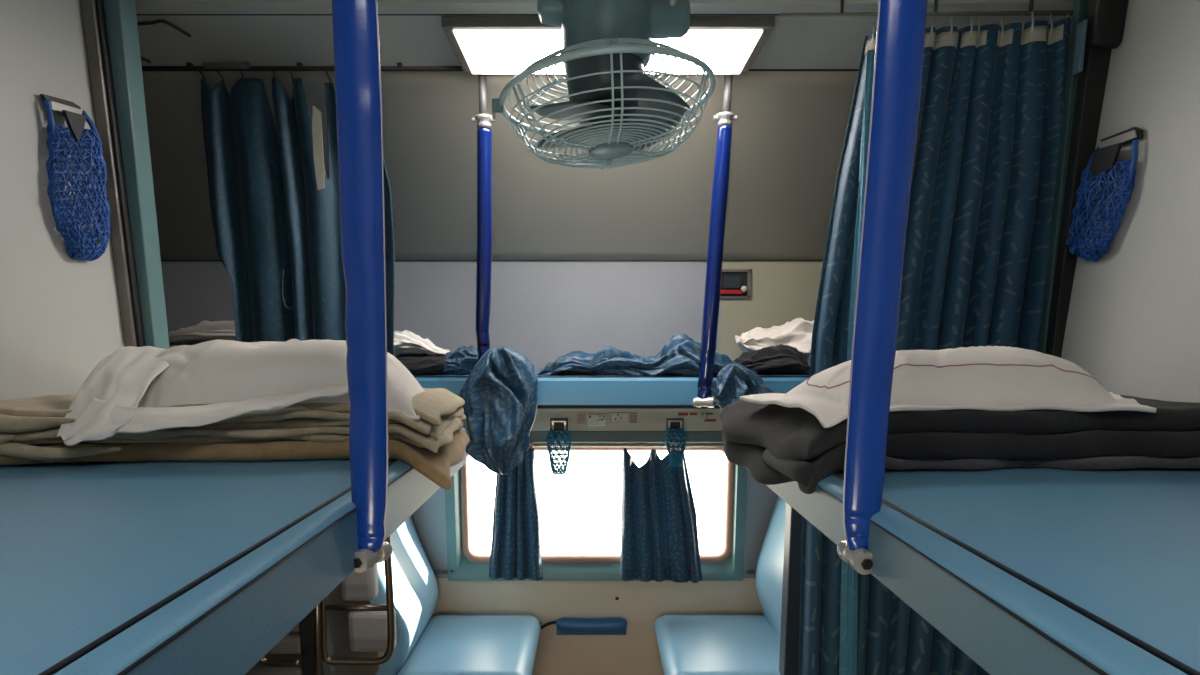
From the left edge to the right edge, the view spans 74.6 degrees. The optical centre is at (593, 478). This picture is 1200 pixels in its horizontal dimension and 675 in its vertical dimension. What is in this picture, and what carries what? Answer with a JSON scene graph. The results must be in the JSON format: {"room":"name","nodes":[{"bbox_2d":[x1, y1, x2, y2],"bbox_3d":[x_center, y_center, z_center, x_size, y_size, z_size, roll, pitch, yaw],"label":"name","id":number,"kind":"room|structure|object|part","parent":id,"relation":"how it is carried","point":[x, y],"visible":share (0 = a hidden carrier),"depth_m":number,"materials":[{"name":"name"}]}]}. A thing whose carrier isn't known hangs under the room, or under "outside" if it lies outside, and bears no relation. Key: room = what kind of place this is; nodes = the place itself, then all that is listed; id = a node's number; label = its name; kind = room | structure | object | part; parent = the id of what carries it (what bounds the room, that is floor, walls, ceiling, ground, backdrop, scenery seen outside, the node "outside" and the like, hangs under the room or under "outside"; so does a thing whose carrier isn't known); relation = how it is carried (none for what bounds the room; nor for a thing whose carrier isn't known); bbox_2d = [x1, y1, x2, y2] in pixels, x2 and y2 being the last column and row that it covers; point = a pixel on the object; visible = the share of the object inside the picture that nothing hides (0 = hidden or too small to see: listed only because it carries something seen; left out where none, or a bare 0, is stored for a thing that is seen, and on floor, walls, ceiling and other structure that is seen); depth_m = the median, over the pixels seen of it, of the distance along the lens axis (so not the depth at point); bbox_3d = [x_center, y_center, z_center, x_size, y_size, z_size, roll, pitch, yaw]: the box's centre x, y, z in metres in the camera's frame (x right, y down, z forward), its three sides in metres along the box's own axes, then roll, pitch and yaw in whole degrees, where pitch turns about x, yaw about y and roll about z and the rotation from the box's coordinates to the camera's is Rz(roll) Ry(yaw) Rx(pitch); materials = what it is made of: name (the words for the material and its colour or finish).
{"room":"train carriage","nodes":[
{"label":"train carriage","id":0,"kind":"room"},
{"bbox_2d":[0,0,124,399],"bbox_3d":[-0.979,0.265,0.666,0.054,2.347,2.020,0,10,0],"label":"wall","id":1,"kind":"structure","parent":0,"point":[60,317],"depth_m":1.37,"materials":[{"name":"paint"}]},
{"bbox_2d":[40,94,110,260],"bbox_3d":[-0.945,-0.546,1.446,0.040,0.284,0.174,0,10,1],"label":"pouch","id":2,"kind":"object","parent":1,"relation":"hanging from","point":[75,118],"visible":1,"depth_m":1.43,"materials":[{"name":"fabric"}]},
{"bbox_3d":[-0.949,-0.626,1.374,0.010,0.066,0.013,4,11,22],"label":"hanging cord","id":3,"kind":"part","parent":2,"relation":"part of","materials":[{"name":"blue fabric"}]},
{"bbox_3d":[-0.950,-0.666,1.420,0.004,0.022,0.088,0,10,0],"label":"steel plate","id":4,"kind":"part","parent":2,"relation":"part of","materials":[{"name":"silver metal"}]},
{"bbox_3d":[-0.949,-0.662,1.488,0.011,0.055,0.049,0,10,0],"label":"hanging cord","id":5,"kind":"part","parent":2,"relation":"part of","materials":[{"name":"blue fabric"}]},
{"bbox_2d":[80,0,144,346],"bbox_3d":[-0.953,0.127,1.678,0.042,2.267,0.019,0,10,0],"label":"trim","id":6,"kind":"structure","parent":1,"relation":"attached to","point":[88,8],"depth_m":1.54,"materials":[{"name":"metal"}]},
{"bbox_2d":[103,0,169,348],"bbox_3d":[-0.933,0.118,1.727,0.051,2.267,0.060,0,10,0],"label":"trim","id":7,"kind":"structure","parent":1,"relation":"attached to","point":[120,15],"depth_m":1.58,"materials":[{"name":"teal paint"}]},
{"bbox_2d":[0,427,466,674],"bbox_3d":[-0.612,0.100,0.680,0.687,0.087,2.005,0,10,0],"label":"sleeping berth","id":8,"kind":"object","parent":1,"relation":"attached to","point":[143,567],"visible":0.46,"depth_m":0.69,"materials":[{"name":"blue leather"}]},
{"bbox_2d":[0,428,469,489],"bbox_3d":[-0.584,-0.051,1.346,0.723,0.079,0.480,0,10,-2],"label":"folded blanket","id":9,"kind":"object","parent":8,"relation":"on","point":[434,466],"visible":0.33,"depth_m":1.14,"materials":[{"name":"brown fabric"}]},
{"bbox_2d":[0,388,465,459],"bbox_3d":[-0.588,-0.101,1.310,0.717,0.080,0.498,0,10,0],"label":"folded blanket","id":10,"kind":"object","parent":9,"relation":"on","point":[25,423],"visible":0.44,"depth_m":1.15,"materials":[{"name":"beige fabric"}]},
{"bbox_2d":[57,339,424,445],"bbox_3d":[-0.541,-0.136,1.255,0.566,0.171,0.422,0,10,0],"label":"pillow","id":11,"kind":"object","parent":10,"relation":"on","point":[127,390],"visible":0.85,"depth_m":1.17,"materials":[{"name":"white fabric"}]},
{"bbox_2d":[332,0,392,572],"bbox_3d":[-0.251,-0.377,0.832,0.052,0.976,0.058,4,11,21],"label":"support pole","id":12,"kind":"object","parent":8,"relation":"attached to","point":[358,89],"visible":1,"depth_m":0.85,"materials":[{"name":"blue plastic"}]},
{"bbox_2d":[323,583,378,674],"bbox_3d":[-0.850,0.414,2.688,0.025,1.351,0.630,0,10,0],"label":"wall","id":13,"kind":"structure","parent":0,"point":[338,630],"depth_m":2.62,"materials":[{"name":"laminate"}]},
{"bbox_2d":[299,610,323,674],"bbox_3d":[-0.833,0.479,2.318,0.050,1.351,0.040,0,10,0],"label":"trim","id":14,"kind":"structure","parent":13,"relation":"attached to","point":[306,629],"depth_m":2.30,"materials":[{"name":"black rubber"}]},
{"bbox_2d":[259,535,394,674],"bbox_3d":[-0.746,0.463,2.220,0.400,0.998,0.072,0,10,0],"label":"ladder","id":15,"kind":"object","parent":14,"relation":"attached to","point":[320,612],"visible":0.69,"depth_m":2.19,"materials":[{"name":"metal"}]},
{"bbox_2d":[88,71,857,259],"bbox_3d":[0.000,-0.926,2.436,5.400,0.425,0.685,0,10,0],"label":"wall panel","id":16,"kind":"object","parent":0,"point":[789,130],"visible":0.36,"depth_m":2.41,"materials":[{"name":"laminate"}]},
{"bbox_2d":[88,69,858,70],"bbox_3d":[0.000,-1.072,2.064,5.400,0.008,0.010,0,10,0],"label":"trim","id":17,"kind":"structure","parent":16,"relation":"attached to","point":[88,69],"depth_m":2.06,"materials":[{"name":"black metal"}]},
{"bbox_2d":[161,261,822,674],"bbox_3d":[0.000,0.093,2.985,5.400,1.881,0.054,0,10,0],"label":"wall","id":18,"kind":"structure","parent":0,"point":[543,311],"depth_m":2.85,"materials":[{"name":"paint"}]},
{"bbox_2d":[161,260,822,260],"bbox_3d":[0.000,-0.779,2.805,5.400,0.007,0.008,0,10,0],"label":"trim","id":19,"kind":"structure","parent":18,"relation":"attached to","point":[161,260],"depth_m":2.80,"materials":[{"name":"black metal"}]},
{"bbox_2d":[541,617,626,634],"bbox_3d":[-0.041,0.566,3.015,0.334,0.073,0.050,0,10,0],"label":"armrest","id":20,"kind":"object","parent":18,"relation":"attached to","point":[565,626],"visible":1,"depth_m":3.00,"materials":[{"name":"blue leather"}]},
{"bbox_2d":[445,431,746,580],"bbox_3d":[0.006,0.098,2.965,1.115,0.569,0.095,0,10,0],"label":"window","id":21,"kind":"structure","parent":18,"relation":"in","point":[463,564],"depth_m":2.96,"materials":[{"name":"teal paint"}]},
{"bbox_2d":[434,570,447,573],"bbox_3d":[-0.582,0.354,2.995,0.061,0.018,0.018,0,10,0],"label":"wall latch","id":22,"kind":"structure","parent":21,"relation":"attached to","point":[436,571],"depth_m":2.99,"materials":[{"name":"metal"}]},
{"bbox_2d":[530,442,722,447],"bbox_3d":[0.142,-0.120,2.875,0.795,0.024,0.028,0,10,0],"label":"curtain rod","id":23,"kind":"object","parent":21,"relation":"attached to","point":[532,445],"visible":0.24,"depth_m":2.87,"materials":[{"name":"beige"}]},
{"bbox_2d":[489,448,542,580],"bbox_3d":[-0.293,0.133,2.909,0.204,0.499,0.037,0,10,0],"label":"window curtain","id":24,"kind":"object","parent":23,"relation":"hanging from","point":[516,532],"visible":0.8,"depth_m":2.91,"materials":[{"name":"fabric"}]},
{"bbox_3d":[0.142,-0.122,2.873,0.795,0.011,0.012,0,10,0],"label":"rod","id":25,"kind":"part","parent":23,"relation":"part of","materials":[{"name":"beige"}]},
{"bbox_2d":[620,448,701,582],"bbox_3d":[0.254,0.137,2.908,0.310,0.506,0.040,0,10,0],"label":"window curtain","id":26,"kind":"object","parent":23,"relation":"hanging from","point":[659,540],"visible":0.98,"depth_m":2.91,"materials":[{"name":"fabric"}]},
{"bbox_2d":[747,570,755,573],"bbox_3d":[0.612,0.354,2.995,0.060,0.018,0.018,0,10,0],"label":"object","id":27,"kind":"structure","parent":21,"relation":"attached to","point":[750,571],"depth_m":2.99,"materials":[{"name":"metal"}]},
{"bbox_2d":[414,369,808,408],"bbox_3d":[-0.385,-0.301,2.577,2.730,0.094,0.580,0,10,0],"label":"sleeping berth","id":28,"kind":"object","parent":18,"relation":"attached to","point":[583,391],"visible":0.06,"depth_m":2.29,"materials":[{"name":"blue leather"}]},
{"bbox_2d":[395,352,448,375],"bbox_3d":[-0.537,-0.335,2.429,0.203,0.119,0.201,0,10,0],"label":"folded blanket","id":29,"kind":"object","parent":28,"relation":"on","point":[417,364],"visible":0.52,"depth_m":2.35,"materials":[{"name":"grey fabric"}]},
{"bbox_2d":[394,330,449,356],"bbox_3d":[-0.567,-0.416,2.434,0.246,0.088,0.192,0,10,0],"label":"sheet","id":30,"kind":"object","parent":29,"relation":"on","point":[405,342],"visible":0.7,"depth_m":2.38,"materials":[{"name":"white fabric"}]},
{"bbox_2d":[440,345,477,374],"bbox_3d":[-0.399,-0.362,2.395,0.140,0.090,0.107,0,10,0],"label":"bundle","id":31,"kind":"object","parent":28,"relation":"on","point":[462,360],"visible":0.8,"depth_m":2.36,"materials":[{"name":"blue fabric"}]},
{"bbox_2d":[459,347,537,474],"bbox_3d":[-0.272,-0.189,2.231,0.231,0.363,0.112,0,10,0],"label":"bundle","id":32,"kind":"object","parent":28,"relation":"hanging from","point":[499,394],"visible":0.98,"depth_m":2.20,"materials":[{"name":"blue fabric"}]},
{"bbox_3d":[-0.385,-0.309,2.592,2.730,0.082,0.548,0,10,0],"label":"mattress","id":33,"kind":"part","parent":28,"relation":"part of","materials":[{"name":"blue leather"}]},
{"bbox_3d":[-0.385,-0.260,2.587,2.730,0.010,0.575,0,10,0],"label":"board","id":34,"kind":"part","parent":28,"relation":"part of","materials":[{"name":"black"}]},
{"bbox_2d":[536,333,736,375],"bbox_3d":[0.178,-0.381,2.405,0.716,0.127,0.252,0,10,0],"label":"blanket","id":35,"kind":"object","parent":28,"relation":"on","point":[680,355],"visible":0.82,"depth_m":2.34,"materials":[{"name":"blue fabric"}]},
{"bbox_2d":[710,364,772,410],"bbox_3d":[0.416,-0.242,2.241,0.179,0.167,0.102,0,10,0],"label":"bundle","id":36,"kind":"object","parent":28,"relation":"hanging from","point":[733,381],"visible":0.54,"depth_m":2.22,"materials":[{"name":"blue fabric"}]},
{"bbox_2d":[733,344,809,374],"bbox_3d":[0.530,-0.369,2.433,0.274,0.092,0.221,0,10,0],"label":"folded blanket","id":37,"kind":"object","parent":28,"relation":"on","point":[780,359],"visible":0.73,"depth_m":2.37,"materials":[{"name":"grey fabric"}]},
{"bbox_2d":[735,318,813,365],"bbox_3d":[0.624,-0.426,2.583,0.315,0.203,0.226,0,10,0],"label":"sheet","id":38,"kind":"object","parent":28,"relation":"on","point":[797,333],"visible":0.53,"depth_m":2.52,"materials":[{"name":"white fabric"}]},
{"bbox_3d":[-1.237,-0.398,2.567,0.334,0.098,0.281,0,10,0],"label":"folded blanket","id":39,"kind":"object","parent":28,"relation":"on","visible":0},
{"bbox_2d":[168,321,235,345],"bbox_3d":[-1.239,-0.474,2.558,0.328,0.087,0.266,0,10,0],"label":"sheet","id":40,"kind":"object","parent":39,"relation":"on","point":[204,331],"visible":0.59,"depth_m":2.45,"materials":[{"name":"white fabric"}]},
{"bbox_2d":[531,409,722,430],"bbox_3d":[0.129,-0.219,2.867,0.942,0.088,0.075,0,10,0],"label":"switch panel","id":41,"kind":"object","parent":18,"relation":"attached to","point":[647,419],"depth_m":2.85,"materials":[{"name":"beige plastic"}]},
{"bbox_2d":[546,418,570,473],"bbox_3d":[-0.127,-0.116,2.840,0.090,0.202,0.052,0,10,0],"label":"net","id":42,"kind":"object","parent":41,"relation":"hanging from","point":[558,430],"visible":1,"depth_m":2.83,"materials":[{"name":"teal fabric"}]},
{"bbox_3d":[-0.045,-0.219,2.853,0.033,0.040,0.003,0,10,0],"label":"notice strip","id":43,"kind":"part","parent":41,"relation":"part of","materials":[{"name":"beige plastic"}]},
{"bbox_2d":[587,414,606,425],"bbox_3d":[0.011,-0.213,2.849,0.072,0.044,0.014,0,10,0],"label":"power socket","id":44,"kind":"object","parent":41,"relation":"attached to","point":[592,419],"visible":1,"depth_m":2.85,"materials":[{"name":"beige plastic"}]},
{"bbox_2d":[597,420,605,425],"bbox_3d":[0.028,-0.203,2.846,0.031,0.020,0.004,0,10,0],"label":"rocker switch","id":45,"kind":"object","parent":44,"relation":"attached to","point":[599,422],"depth_m":2.84,"materials":[{"name":"white plastic"}]},
{"bbox_2d":[611,412,628,422],"bbox_3d":[0.095,-0.222,2.849,0.063,0.036,0.010,0,10,0],"label":"power socket","id":46,"kind":"object","parent":41,"relation":"attached to","point":[617,417],"visible":1,"depth_m":2.85,"materials":[{"name":"beige plastic"}]},
{"bbox_3d":[0.144,-0.222,2.853,0.023,0.038,0.003,0,10,0],"label":"notice strip","id":47,"kind":"part","parent":41,"relation":"part of","materials":[{"name":"beige paper"}]},
{"bbox_2d":[665,418,685,466],"bbox_3d":[0.291,-0.127,2.818,0.073,0.174,0.052,0,10,0],"label":"net","id":48,"kind":"object","parent":41,"relation":"hanging from","point":[675,430],"visible":1,"depth_m":2.81,"materials":[{"name":"blue fabric"}]},
{"bbox_3d":[0.371,-0.224,2.853,0.141,0.036,0.003,0,10,0],"label":"notice strip","id":49,"kind":"part","parent":41,"relation":"part of","materials":[{"name":"white plastic"}]},
{"bbox_3d":[0.398,-0.226,2.841,0.026,0.026,0.026,0,10,0],"label":"panel knob","id":50,"kind":"part","parent":41,"relation":"part of","materials":[{"name":"grey plastic"}]},
{"bbox_2d":[720,269,751,297],"bbox_3d":[0.481,-0.696,2.807,0.159,0.101,0.030,0,10,0],"label":"alarm box","id":51,"kind":"object","parent":18,"relation":"attached to","point":[735,283],"visible":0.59,"depth_m":2.81,"materials":[{"name":"metal"}]},
{"bbox_3d":[0.492,-0.703,2.813,0.056,0.042,0.008,0,10,0],"label":"glass plate","id":52,"kind":"part","parent":51,"relation":"part of","materials":[{"name":"grey"}]},
{"bbox_3d":[0.535,-0.676,2.804,0.022,0.021,0.014,0,10,0],"label":"knob","id":53,"kind":"part","parent":51,"relation":"part of","materials":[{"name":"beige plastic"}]},
{"bbox_2d":[81,16,1071,68],"bbox_3d":[0.000,-1.060,1.879,5.400,0.040,0.370,0,10,0],"label":"ceiling","id":54,"kind":"structure","parent":0,"point":[818,42],"depth_m":1.86,"materials":[{"name":"laminate"}]},
{"bbox_2d":[141,57,150,62],"bbox_3d":[-1.129,-1.044,1.942,0.009,0.006,0.098,1,10,8],"label":"loose cable","id":55,"kind":"object","parent":54,"relation":"attached to","point":[142,58],"visible":0.34,"depth_m":1.97,"materials":[{"name":"grey plastic"}]},
{"bbox_2d":[137,19,190,36],"bbox_3d":[-0.976,-1.012,1.758,0.140,0.006,0.072,-5,11,-28],"label":"loose cable","id":56,"kind":"object","parent":54,"relation":"attached to","point":[158,20],"visible":0.75,"depth_m":1.75,"materials":[{"name":"grey plastic"}]},
{"bbox_2d":[142,62,462,69],"bbox_3d":[-0.743,-1.055,2.008,0.902,0.018,0.031,0,10,0],"label":"rail","id":57,"kind":"object","parent":54,"relation":"attached to","point":[245,65],"visible":0.88,"depth_m":2.01,"materials":[{"name":"grey metal"}]},
{"bbox_2d":[198,70,394,355],"bbox_3d":[-0.785,-0.654,2.109,0.505,0.818,0.091,1,10,3],"label":"curtain","id":58,"kind":"object","parent":57,"relation":"hanging from","point":[275,208],"visible":0.64,"depth_m":2.10,"materials":[{"name":"fabric"}]},
{"bbox_3d":[-0.743,-1.052,2.018,0.902,0.010,0.010,0,10,0],"label":"rail","id":59,"kind":"part","parent":57,"relation":"part of","materials":[{"name":"grey metal"}]},
{"bbox_2d":[472,75,494,363],"bbox_3d":[-0.304,-0.672,2.148,0.060,0.820,0.118,-4,11,-22],"label":"support pole","id":60,"kind":"object","parent":54,"relation":"attached to","point":[483,119],"visible":0.84,"depth_m":2.12,"materials":[{"name":"blue metal"}]},
{"bbox_3d":[-0.290,-0.994,2.059,0.024,0.155,0.022,0,10,0],"label":"rod","id":61,"kind":"part","parent":60,"relation":"part of","materials":[{"name":"grey metal"}]},
{"bbox_2d":[441,16,562,74],"bbox_3d":[-0.199,-1.011,1.817,0.257,0.034,0.364,0,10,0],"label":"recessed light","id":62,"kind":"object","parent":54,"relation":"in","point":[517,45],"depth_m":1.78,"materials":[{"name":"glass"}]},
{"bbox_2d":[81,14,1072,15],"bbox_3d":[0.000,-1.007,1.705,5.400,0.005,0.008,0,10,0],"label":"trim","id":63,"kind":"structure","parent":54,"relation":"attached to","point":[81,14],"depth_m":1.71,"materials":[{"name":"black metal"}]},
{"bbox_2d":[644,54,705,74],"bbox_3d":[0.204,-1.030,1.926,0.158,0.034,0.142,0,10,0],"label":"recessed light","id":64,"kind":"object","parent":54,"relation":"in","point":[649,67],"depth_m":1.94,"materials":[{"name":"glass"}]},
{"bbox_2d":[453,30,762,73],"bbox_3d":[0.031,-1.024,1.881,0.686,0.022,0.280,0,10,0],"label":"diffuser","id":65,"kind":"object","parent":64,"relation":"attached to","point":[478,51],"depth_m":1.83,"materials":[{"name":"beige plastic"}]},
{"bbox_2d":[652,16,774,74],"bbox_3d":[0.259,-1.011,1.817,0.256,0.034,0.364,0,10,0],"label":"recessed light","id":66,"kind":"object","parent":54,"relation":"in","point":[730,45],"depth_m":1.78,"materials":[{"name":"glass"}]},
{"bbox_2d":[693,75,736,406],"bbox_3d":[0.328,-0.638,2.154,0.060,0.889,0.118,-4,11,-23],"label":"support pole","id":67,"kind":"object","parent":54,"relation":"attached to","point":[720,186],"visible":1,"depth_m":2.14,"materials":[{"name":"blue metal"}]},
{"bbox_3d":[0.347,-0.996,2.058,0.028,0.150,0.022,0,10,0],"label":"rod","id":68,"kind":"part","parent":67,"relation":"part of","materials":[{"name":"grey metal"}]},
{"bbox_2d":[1061,0,1199,402],"bbox_3d":[0.991,0.265,0.666,0.083,2.347,2.020,0,10,0],"label":"wall","id":69,"kind":"structure","parent":0,"point":[1133,323],"depth_m":1.37,"materials":[{"name":"paint"}]},
{"bbox_2d":[746,467,1199,674],"bbox_3d":[0.628,0.103,0.681,0.645,0.080,2.005,0,10,0],"label":"sleeping berth","id":70,"kind":"object","parent":69,"relation":"attached to","point":[1024,570],"visible":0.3,"depth_m":0.71,"materials":[{"name":"blue leather"}]},
{"bbox_2d":[837,0,926,574],"bbox_3d":[0.300,-0.376,0.814,0.059,0.973,0.050,9,14,42],"label":"support pole","id":71,"kind":"object","parent":70,"relation":"attached to","point":[901,24],"visible":0.97,"depth_m":0.83,"materials":[{"name":"blue plastic"}]},
{"bbox_2d":[840,456,1199,470],"bbox_3d":[0.637,-0.058,1.312,0.654,0.022,0.440,0,10,0],"label":"folded blanket","id":72,"kind":"object","parent":70,"relation":"on","point":[1103,462],"visible":0.16,"depth_m":1.11,"materials":[{"name":"grey fabric"}]},
{"bbox_2d":[719,392,1199,493],"bbox_3d":[0.599,-0.068,1.310,0.744,0.136,0.486,0,10,0],"label":"folded blanket","id":73,"kind":"object","parent":72,"relation":"on","point":[778,444],"visible":0.7,"depth_m":1.10,"materials":[{"name":"grey fabric"}]},
{"bbox_2d":[740,346,1155,427],"bbox_3d":[0.599,-0.154,1.241,0.682,0.110,0.342,0,10,0],"label":"pillow","id":74,"kind":"object","parent":73,"relation":"on","point":[989,378],"visible":0.94,"depth_m":1.14,"materials":[{"name":"white fabric"}]},
{"bbox_2d":[1038,0,1087,353],"bbox_3d":[0.953,0.121,1.710,0.044,2.267,0.023,0,10,0],"label":"trim","id":75,"kind":"structure","parent":69,"relation":"attached to","point":[1080,6],"depth_m":1.57,"materials":[{"name":"teal paint"}]},
{"bbox_2d":[1045,0,1111,357],"bbox_3d":[0.966,0.126,1.683,0.067,2.267,0.029,0,10,0],"label":"trim","id":76,"kind":"structure","parent":69,"relation":"attached to","point":[1092,80],"depth_m":1.54,"materials":[{"name":"black"}]},
{"bbox_2d":[1072,20,1087,74],"bbox_3d":[0.930,-0.825,1.508,0.007,0.092,0.024,0,10,0],"label":"bracket","id":77,"kind":"object","parent":69,"relation":"attached to","point":[1081,32],"visible":1,"depth_m":1.50,"materials":[{"name":"metal"}]},
{"bbox_2d":[1066,127,1142,261],"bbox_3d":[0.951,-0.525,1.480,0.043,0.231,0.166,0,10,0],"label":"pouch","id":78,"kind":"object","parent":69,"relation":"hanging from","point":[1103,160],"visible":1,"depth_m":1.46,"materials":[{"name":"fabric"}]},
{"bbox_3d":[0.958,-0.606,1.514,0.011,0.057,0.039,-1,10,-6],"label":"hanging cord","id":79,"kind":"part","parent":78,"relation":"part of","materials":[{"name":"blue fabric"}]},
{"bbox_3d":[0.959,-0.621,1.445,0.004,0.017,0.109,0,10,0],"label":"steel plate","id":80,"kind":"part","parent":78,"relation":"part of","materials":[{"name":"silver metal"}]},
{"bbox_3d":[0.956,-0.566,1.398,0.013,0.070,0.015,4,11,23],"label":"hanging cord","id":81,"kind":"part","parent":78,"relation":"part of","materials":[{"name":"blue fabric"}]},
{"bbox_2d":[1090,0,1128,48],"bbox_3d":[0.968,-0.899,1.471,0.059,0.175,0.030,0,10,0],"label":"block","id":82,"kind":"object","parent":69,"relation":"attached to","point":[1109,16],"visible":1,"depth_m":1.47,"materials":[{"name":"black plastic"}]},
{"bbox_3d":[0.000,-0.852,0.586,5.400,0.040,2.250,0,10,0],"label":"ceiling","id":83,"kind":"structure","parent":0,"visible":0},
{"bbox_2d":[79,0,1073,13],"bbox_3d":[0.000,-1.016,1.671,5.400,0.034,0.055,0,10,0],"label":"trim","id":84,"kind":"structure","parent":83,"relation":"attached to","point":[142,6],"depth_m":1.66,"materials":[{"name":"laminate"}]},
{"bbox_2d":[492,0,715,169],"bbox_3d":[0.018,-0.801,1.484,0.420,0.373,0.408,0,10,0],"label":"ceiling fan","id":85,"kind":"object","parent":83,"relation":"hanging from","point":[608,45],"visible":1,"depth_m":1.43,"materials":[{"name":"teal metal"}]},
{"bbox_3d":[-0.024,-0.689,1.567,0.168,0.054,0.153,-6,12,-33],"label":"blade","id":86,"kind":"part","parent":85,"relation":"part of","materials":[{"name":"grey metal"}]},
{"bbox_3d":[-0.038,-0.676,1.449,0.154,0.031,0.172,-6,12,-32],"label":"blade","id":87,"kind":"part","parent":85,"relation":"part of","materials":[{"name":"grey metal"}]},
{"bbox_3d":[0.080,-0.684,1.434,0.173,0.051,0.153,-6,11,-29],"label":"blade","id":88,"kind":"part","parent":85,"relation":"part of","materials":[{"name":"grey metal"}]},
{"bbox_3d":[0.094,-0.696,1.551,0.155,0.056,0.164,-6,12,-32],"label":"blade","id":89,"kind":"part","parent":85,"relation":"part of","materials":[{"name":"grey metal"}]},
{"bbox_2d":[780,0,1072,16],"bbox_3d":[0.695,-0.974,1.600,0.623,0.074,0.007,1,10,5],"label":"rail","id":90,"kind":"object","parent":83,"relation":"attached to","point":[1031,2],"visible":0.78,"depth_m":1.60,"materials":[{"name":"metal"}]},
{"bbox_3d":[0.695,-0.948,1.605,0.623,0.020,0.007,1,10,5],"label":"rail","id":91,"kind":"part","parent":90,"relation":"part of","materials":[{"name":"metal"}]},
{"bbox_2d":[799,12,1071,674],"bbox_3d":[0.727,-0.050,1.754,0.495,1.806,0.061,1,10,5],"label":"curtain","id":92,"kind":"object","parent":90,"relation":"hanging from","point":[978,230],"visible":0.54,"depth_m":1.66,"materials":[{"name":"teal fabric"}]},
{"bbox_3d":[0.000,1.325,1.554,5.400,0.050,3.400,0,10,0],"label":"floor","id":93,"kind":"structure","parent":0,"visible":0},
{"bbox_2d":[245,663,301,674],"bbox_3d":[-1.203,0.859,2.720,0.441,0.463,0.060,0,10,0],"label":"bolster","id":94,"kind":"object","parent":93,"relation":"on","point":[258,669],"visible":0.16,"depth_m":2.65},
{"bbox_2d":[269,631,300,653],"bbox_3d":[-1.036,0.554,2.667,0.129,0.071,0.060,0,10,0],"label":"bolster","id":95,"kind":"object","parent":94,"relation":"on","point":[290,644],"visible":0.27,"depth_m":2.64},
{"bbox_2d":[370,516,540,674],"bbox_3d":[-0.503,0.492,2.707,0.605,1.191,0.600,0,10,0],"label":"seat","id":96,"kind":"object","parent":93,"relation":"on","point":[439,644],"visible":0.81,"depth_m":2.65,"materials":[{"name":"blue leather"}]},
{"bbox_2d":[341,563,377,600],"bbox_3d":[-0.705,0.211,2.352,0.105,0.313,0.060,0,10,0],"label":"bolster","id":97,"kind":"object","parent":96,"relation":"attached to","point":[356,586],"visible":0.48,"depth_m":2.34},
{"bbox_2d":[348,610,396,651],"bbox_3d":[-0.673,0.458,2.396,0.139,0.133,0.060,0,10,0],"label":"bolster","id":98,"kind":"object","parent":96,"relation":"on","point":[367,629],"visible":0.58,"depth_m":2.37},
{"bbox_3d":[-0.696,0.258,2.696,0.219,0.727,0.540,0,10,0],"label":"backrest","id":99,"kind":"part","parent":96,"relation":"part of","materials":[{"name":"blue leather"}]},
{"bbox_2d":[397,615,540,674],"bbox_3d":[-0.415,0.600,2.721,0.428,0.091,0.590,0,10,0],"label":"seat cushion","id":100,"kind":"object","parent":96,"relation":"on","point":[447,644],"depth_m":2.66,"materials":[{"name":"blue leather"}]},
{"bbox_2d":[654,496,785,674],"bbox_3d":[0.506,0.492,2.707,0.556,1.191,0.600,0,10,0],"label":"seat","id":101,"kind":"object","parent":93,"relation":"on","point":[687,644],"visible":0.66,"depth_m":2.71,"materials":[{"name":"blue leather"}]},
{"bbox_2d":[654,615,779,674],"bbox_3d":[0.457,0.601,2.721,0.459,0.091,0.590,0,10,0],"label":"seat cushion","id":102,"kind":"object","parent":101,"relation":"on","point":[687,644],"depth_m":2.68,"materials":[{"name":"blue leather"}]},
{"bbox_3d":[0.695,0.268,2.697,0.178,0.747,0.540,0,10,0],"label":"backrest","id":103,"kind":"part","parent":101,"relation":"part of","materials":[{"name":"blue leather"}]},
{"bbox_2d":[779,503,801,674],"bbox_3d":[0.697,0.463,2.412,0.237,1.351,0.070,0,10,0],"label":"trim","id":104,"kind":"structure","parent":93,"relation":"on","point":[790,611],"depth_m":2.37,"materials":[{"name":"blue"}]}
]}

